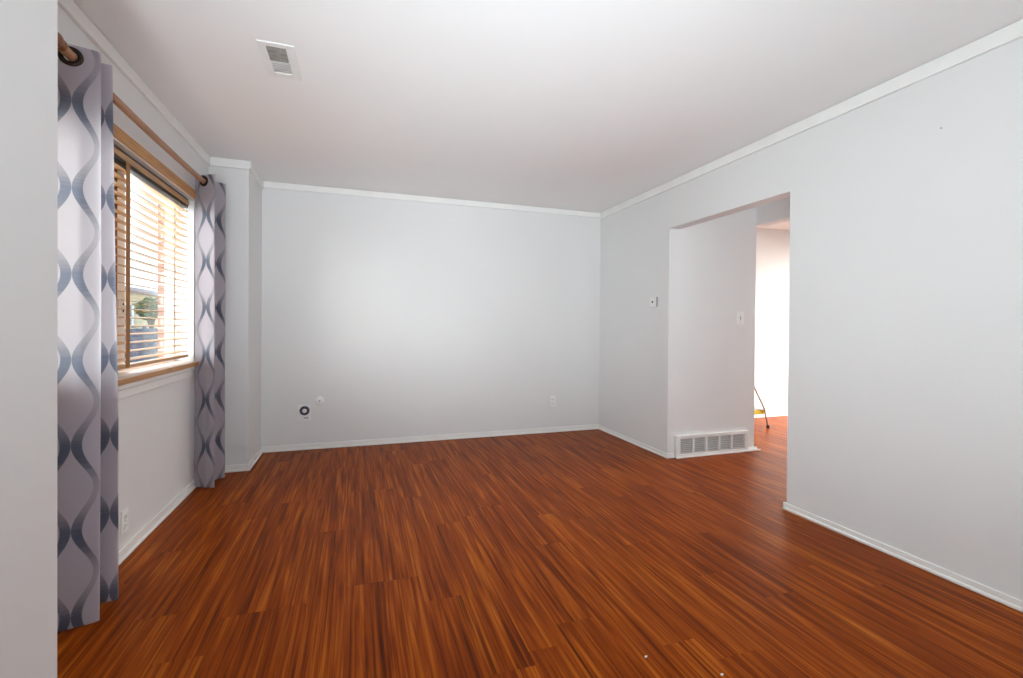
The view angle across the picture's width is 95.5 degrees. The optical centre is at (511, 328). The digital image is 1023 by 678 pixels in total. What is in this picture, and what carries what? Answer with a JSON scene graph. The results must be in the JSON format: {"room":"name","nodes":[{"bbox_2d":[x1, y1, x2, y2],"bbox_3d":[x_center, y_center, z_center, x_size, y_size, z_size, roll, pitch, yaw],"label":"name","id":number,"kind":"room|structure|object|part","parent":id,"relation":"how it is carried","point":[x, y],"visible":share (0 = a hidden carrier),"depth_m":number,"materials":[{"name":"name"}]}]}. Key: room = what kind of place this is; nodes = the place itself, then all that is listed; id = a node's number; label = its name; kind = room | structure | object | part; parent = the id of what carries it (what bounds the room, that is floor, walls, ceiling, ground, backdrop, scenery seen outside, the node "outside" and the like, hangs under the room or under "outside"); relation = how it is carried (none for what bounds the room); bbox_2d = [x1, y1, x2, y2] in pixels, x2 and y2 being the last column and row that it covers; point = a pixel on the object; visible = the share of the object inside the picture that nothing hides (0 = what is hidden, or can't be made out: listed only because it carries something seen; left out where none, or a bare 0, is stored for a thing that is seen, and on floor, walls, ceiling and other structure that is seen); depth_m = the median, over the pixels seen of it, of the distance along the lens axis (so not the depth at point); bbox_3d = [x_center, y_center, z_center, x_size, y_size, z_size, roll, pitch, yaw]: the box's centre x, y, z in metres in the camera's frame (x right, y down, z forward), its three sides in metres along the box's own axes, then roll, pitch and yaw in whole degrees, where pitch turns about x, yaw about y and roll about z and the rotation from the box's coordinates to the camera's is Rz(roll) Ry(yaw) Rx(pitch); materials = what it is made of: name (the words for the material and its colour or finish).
{"room":"empty living room","nodes":[
{"label":"empty living room","id":0,"kind":"room"},
{"bbox_2d":[0,0,261,677],"bbox_3d":[-1.327,-0.076,0.751,0.425,2.440,7.065,0,0,-18],"label":"wall","id":1,"kind":"structure","parent":0,"point":[156,434],"depth_m":1.29,"materials":[{"name":"paint"}]},
{"bbox_2d":[121,507,128,535],"bbox_3d":[-1.908,0.948,2.296,0.011,0.116,0.072,0,0,-18],"label":"power outlet","id":2,"kind":"object","parent":1,"relation":"attached to","point":[125,513],"visible":1,"depth_m":2.29,"materials":[{"name":"white plastic"}]},
{"bbox_2d":[58,32,205,183],"bbox_3d":[-1.945,-1.021,2.581,0.101,0.080,2.088,0,0,-18],"label":"curtain rod","id":3,"kind":"object","parent":1,"relation":"attached to","point":[63,47],"visible":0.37,"depth_m":2.25,"materials":[{"name":"brown wood"}]},
{"bbox_2d":[57,43,117,631],"bbox_3d":[-1.676,0.031,1.852,0.138,2.180,0.273,0,0,-18],"label":"curtain","id":4,"kind":"object","parent":3,"relation":"hanging from","point":[87,367],"visible":0.94,"depth_m":1.76,"materials":[{"name":"fabric"}]},
{"bbox_2d":[194,174,225,487],"bbox_3d":[-2.180,0.015,3.378,0.154,2.176,0.377,0,0,-18],"label":"curtain","id":5,"kind":"object","parent":3,"relation":"hanging from","point":[210,201],"visible":1,"depth_m":3.25,"materials":[{"name":"fabric"}]},
{"bbox_2d":[58,0,209,165],"bbox_3d":[-1.928,-1.275,2.401,0.017,0.068,2.463,0,0,-18],"label":"trim","id":6,"kind":"structure","parent":1,"relation":"attached to","point":[70,7],"depth_m":2.26,"materials":[{"name":"paint"}]},
{"bbox_2d":[113,123,198,399],"bbox_3d":[-2.004,-0.311,2.386,0.213,1.292,1.800,0,0,-18],"label":"window","id":7,"kind":"structure","parent":1,"relation":"in","point":[131,382],"depth_m":2.56,"materials":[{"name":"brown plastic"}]},
{"bbox_3d":[-1.964,-0.319,2.041,0.055,1.048,0.990,0,0,-18],"label":"sash","id":8,"kind":"part","parent":7,"relation":"part of","materials":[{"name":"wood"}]},
{"bbox_2d":[114,145,188,369],"bbox_3d":[-1.986,-0.344,2.391,0.056,1.090,1.734,0,0,-18],"label":"window blind","id":9,"kind":"object","parent":7,"relation":"attached to","point":[134,171],"visible":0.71,"depth_m":2.58,"materials":[{"name":"brown wood"}]},
{"bbox_3d":[-1.991,0.193,2.395,0.050,0.017,1.734,0,0,-18],"label":"rail","id":10,"kind":"part","parent":9,"relation":"part of","materials":[{"name":"brown wood"}]},
{"bbox_3d":[-2.200,-0.329,3.032,0.055,1.040,0.002,0,0,-18],"label":"ladder cord","id":11,"kind":"part","parent":9,"relation":"part of","materials":[{"name":"white fabric"}]},
{"bbox_3d":[-2.244,-0.330,3.165,0.055,1.040,0.002,0,0,-18],"label":"ladder cord","id":12,"kind":"part","parent":9,"relation":"part of","materials":[{"name":"white fabric"}]},
{"bbox_3d":[-1.929,-0.928,2.397,0.016,0.058,1.785,0,0,-18],"label":"head casing","id":13,"kind":"part","parent":7,"relation":"part of","materials":[{"name":"brown wood"}]},
{"bbox_3d":[-1.990,0.246,2.407,0.149,0.028,1.776,0,0,-18],"label":"sill","id":14,"kind":"part","parent":7,"relation":"part of","materials":[{"name":"beige paint"}]},
{"bbox_2d":[118,447,262,565],"bbox_3d":[-1.257,1.114,0.786,0.294,0.060,7.065,0,0,-18],"label":"baseboard","id":15,"kind":"structure","parent":1,"relation":"attached to","point":[132,544],"depth_m":2.74,"materials":[{"name":"paint"}]},
{"bbox_2d":[208,157,263,188],"bbox_3d":[-2.268,-1.288,3.858,0.292,0.068,0.552,0,0,-18],"label":"trim","id":16,"kind":"structure","parent":1,"relation":"attached to","point":[214,161],"depth_m":3.62,"materials":[{"name":"paint"}]},
{"bbox_2d":[118,204,167,372],"bbox_3d":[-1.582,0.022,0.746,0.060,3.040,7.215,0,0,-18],"label":"window frame","id":17,"kind":"structure","parent":0,"point":[161,293],"depth_m":3.19,"materials":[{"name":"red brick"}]},
{"bbox_2d":[261,181,789,446],"bbox_3d":[1.262,-0.090,5.415,8.285,2.440,0.150,0,0,-18],"label":"wall","id":18,"kind":"structure","parent":0,"point":[407,318],"depth_m":4.66,"materials":[{"name":"paint"}]},
{"bbox_2d":[298,405,310,420],"bbox_3d":[-1.906,0.771,4.271,0.112,0.144,0.036,0,0,-18],"label":"cable wall plate","id":19,"kind":"object","parent":18,"relation":"attached to","point":[304,411],"visible":1,"depth_m":4.27,"materials":[{"name":"white plastic"}]},
{"bbox_2d":[315,396,323,404],"bbox_3d":[-1.784,0.667,4.319,0.080,0.080,0.019,0,0,-18],"label":"outlet","id":20,"kind":"object","parent":18,"relation":"attached to","point":[319,400],"visible":1,"depth_m":4.32,"materials":[{"name":"white plastic"}]},
{"bbox_2d":[262,424,598,452],"bbox_3d":[-0.628,1.093,4.709,3.414,0.055,0.018,0,0,-18],"label":"baseboard","id":21,"kind":"structure","parent":18,"relation":"attached to","point":[267,449],"depth_m":4.62,"materials":[{"name":"paint"}]},
{"bbox_2d":[263,181,599,217],"bbox_3d":[-0.610,-1.286,4.692,3.414,0.058,0.017,0,0,-18],"label":"trim","id":22,"kind":"structure","parent":18,"relation":"attached to","point":[266,184],"depth_m":4.59,"materials":[{"name":"paint"}]},
{"bbox_2d":[549,396,555,406],"bbox_3d":[0.448,0.788,5.068,0.072,0.116,0.011,0,0,-18],"label":"power outlet","id":23,"kind":"object","parent":18,"relation":"attached to","point":[552,399],"visible":1,"depth_m":5.07,"materials":[{"name":"white plastic"}]},
{"bbox_2d":[57,416,1022,677],"bbox_3d":[2.361,1.222,1.991,8.350,0.120,7.365,0,0,-18],"label":"floor","id":24,"kind":"structure","parent":0,"point":[594,553],"depth_m":2.10,"materials":[{"name":"laminate"}]},
{"bbox_2d":[754,386,769,427],"bbox_3d":[2.633,0.794,5.442,0.615,0.698,0.387,0,0,-18],"label":"step stool","id":25,"kind":"object","parent":24,"relation":"on","point":[757,411],"visible":0.18,"depth_m":5.34,"materials":[{"name":"metal"}]},
{"bbox_2d":[73,0,1022,230],"bbox_3d":[2.380,-1.337,1.973,8.350,0.120,7.365,0,0,-18],"label":"ceiling","id":26,"kind":"structure","parent":0,"point":[579,105],"depth_m":2.39,"materials":[{"name":"paint"}]},
{"bbox_2d":[256,39,301,80],"bbox_3d":[-1.126,-1.301,2.265,0.157,0.012,0.317,0,0,-18],"label":"ceiling vent","id":27,"kind":"object","parent":26,"relation":"in","point":[280,60],"visible":1,"depth_m":2.24,"materials":[{"name":"white metal"}]},
{"bbox_2d":[756,197,789,225],"bbox_3d":[3.285,-0.048,1.648,0.115,2.440,5.852,0,0,-18],"label":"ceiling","id":28,"kind":"structure","parent":0,"point":[778,211],"depth_m":4.22,"materials":[{"name":"paint"}]},
{"bbox_2d":[599,37,1022,600],"bbox_3d":[2.576,-0.056,2.051,0.976,2.440,7.065,0,0,-18],"label":"wall","id":29,"kind":"structure","parent":0,"point":[905,425],"depth_m":2.47,"materials":[{"name":"paint"}]},
{"bbox_2d":[649,296,658,307],"bbox_3d":[1.308,-0.249,4.273,0.029,0.104,0.122,0,0,-18],"label":"thermostat","id":30,"kind":"object","parent":29,"relation":"attached to","point":[654,301],"visible":1,"depth_m":4.25,"materials":[{"name":"white plastic"}]},
{"bbox_2d":[666,446,756,458],"bbox_3d":[1.845,1.121,4.249,1.024,0.044,0.018,0,0,-18],"label":"baseboard","id":31,"kind":"structure","parent":29,"relation":"attached to","point":[670,455],"depth_m":4.11,"materials":[{"name":"paint"}]},
{"bbox_2d":[674,430,760,458],"bbox_3d":[1.897,1.045,4.253,0.949,0.196,0.042,0,0,-18],"label":"air vent","id":32,"kind":"object","parent":29,"relation":"in","point":[715,443],"visible":1,"depth_m":4.22,"materials":[{"name":"white metal"}]},
{"bbox_2d":[737,312,743,323],"bbox_3d":[2.141,-0.103,4.334,0.080,0.120,0.021,0,0,-18],"label":"light switch","id":33,"kind":"object","parent":29,"relation":"attached to","point":[740,315],"visible":1,"depth_m":4.34,"materials":[{"name":"white plastic"}]},
{"bbox_2d":[598,425,1022,612],"bbox_3d":[2.151,1.139,1.921,0.133,0.044,7.065,0,0,-18],"label":"baseboard","id":34,"kind":"structure","parent":29,"relation":"attached to","point":[979,588],"depth_m":2.34,"materials":[{"name":"paint"}]},
{"bbox_2d":[600,19,1022,218],"bbox_3d":[2.115,-1.240,1.886,0.017,0.070,7.065,0,0,-18],"label":"trim","id":35,"kind":"structure","parent":29,"relation":"attached to","point":[1010,33],"depth_m":2.54,"materials":[{"name":"paint"}]},
{"label":"outside","id":36,"kind":"structure","parent":0,"visible":0},
{"bbox_3d":[-29.874,1.294,16.415,43.700,0.150,90.000,0,0,-18],"label":"ground","id":37,"kind":"structure","parent":36,"visible":0},
{"bbox_2d":[125,327,157,363],"bbox_3d":[-11.073,0.652,14.027,0.160,1.450,9.600,0,0,-18],"label":"fence","id":38,"kind":"object","parent":37,"relation":"on","point":[144,329],"visible":0.12,"depth_m":13.76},
{"bbox_2d":[125,286,157,328],"bbox_3d":[-26.708,-0.936,31.150,12.000,4.150,16.800,0,0,-18],"label":"house","id":39,"kind":"structure","parent":37,"relation":"on","point":[133,297],"depth_m":24.89,"materials":[{"name":"beige"}]},
{"bbox_3d":[-20.807,-0.721,24.664,1.100,1.100,0.020,0,0,-18],"label":"house pane","id":40,"kind":"part","parent":39,"relation":"part of","materials":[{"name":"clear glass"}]},
{"bbox_2d":[134,296,157,328],"bbox_3d":[-14.068,0.029,18.087,1.054,2.601,1.131,0,0,-18],"label":"shrub","id":41,"kind":"object","parent":37,"relation":"on","point":[140,305],"visible":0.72,"depth_m":17.83,"materials":[{"name":"green plant"}]},
{"bbox_3d":[4.740,-0.045,2.772,3.355,2.440,7.065,0,0,-18],"label":"wall","id":42,"kind":"structure","parent":0,"visible":0},
{"bbox_2d":[754,411,787,417],"bbox_3d":[3.492,1.112,6.081,3.320,0.060,0.018,0,0,-18],"label":"baseboard","id":43,"kind":"structure","parent":42,"relation":"attached to","point":[782,413],"depth_m":6.05,"materials":[{"name":"paint"}]}
]}

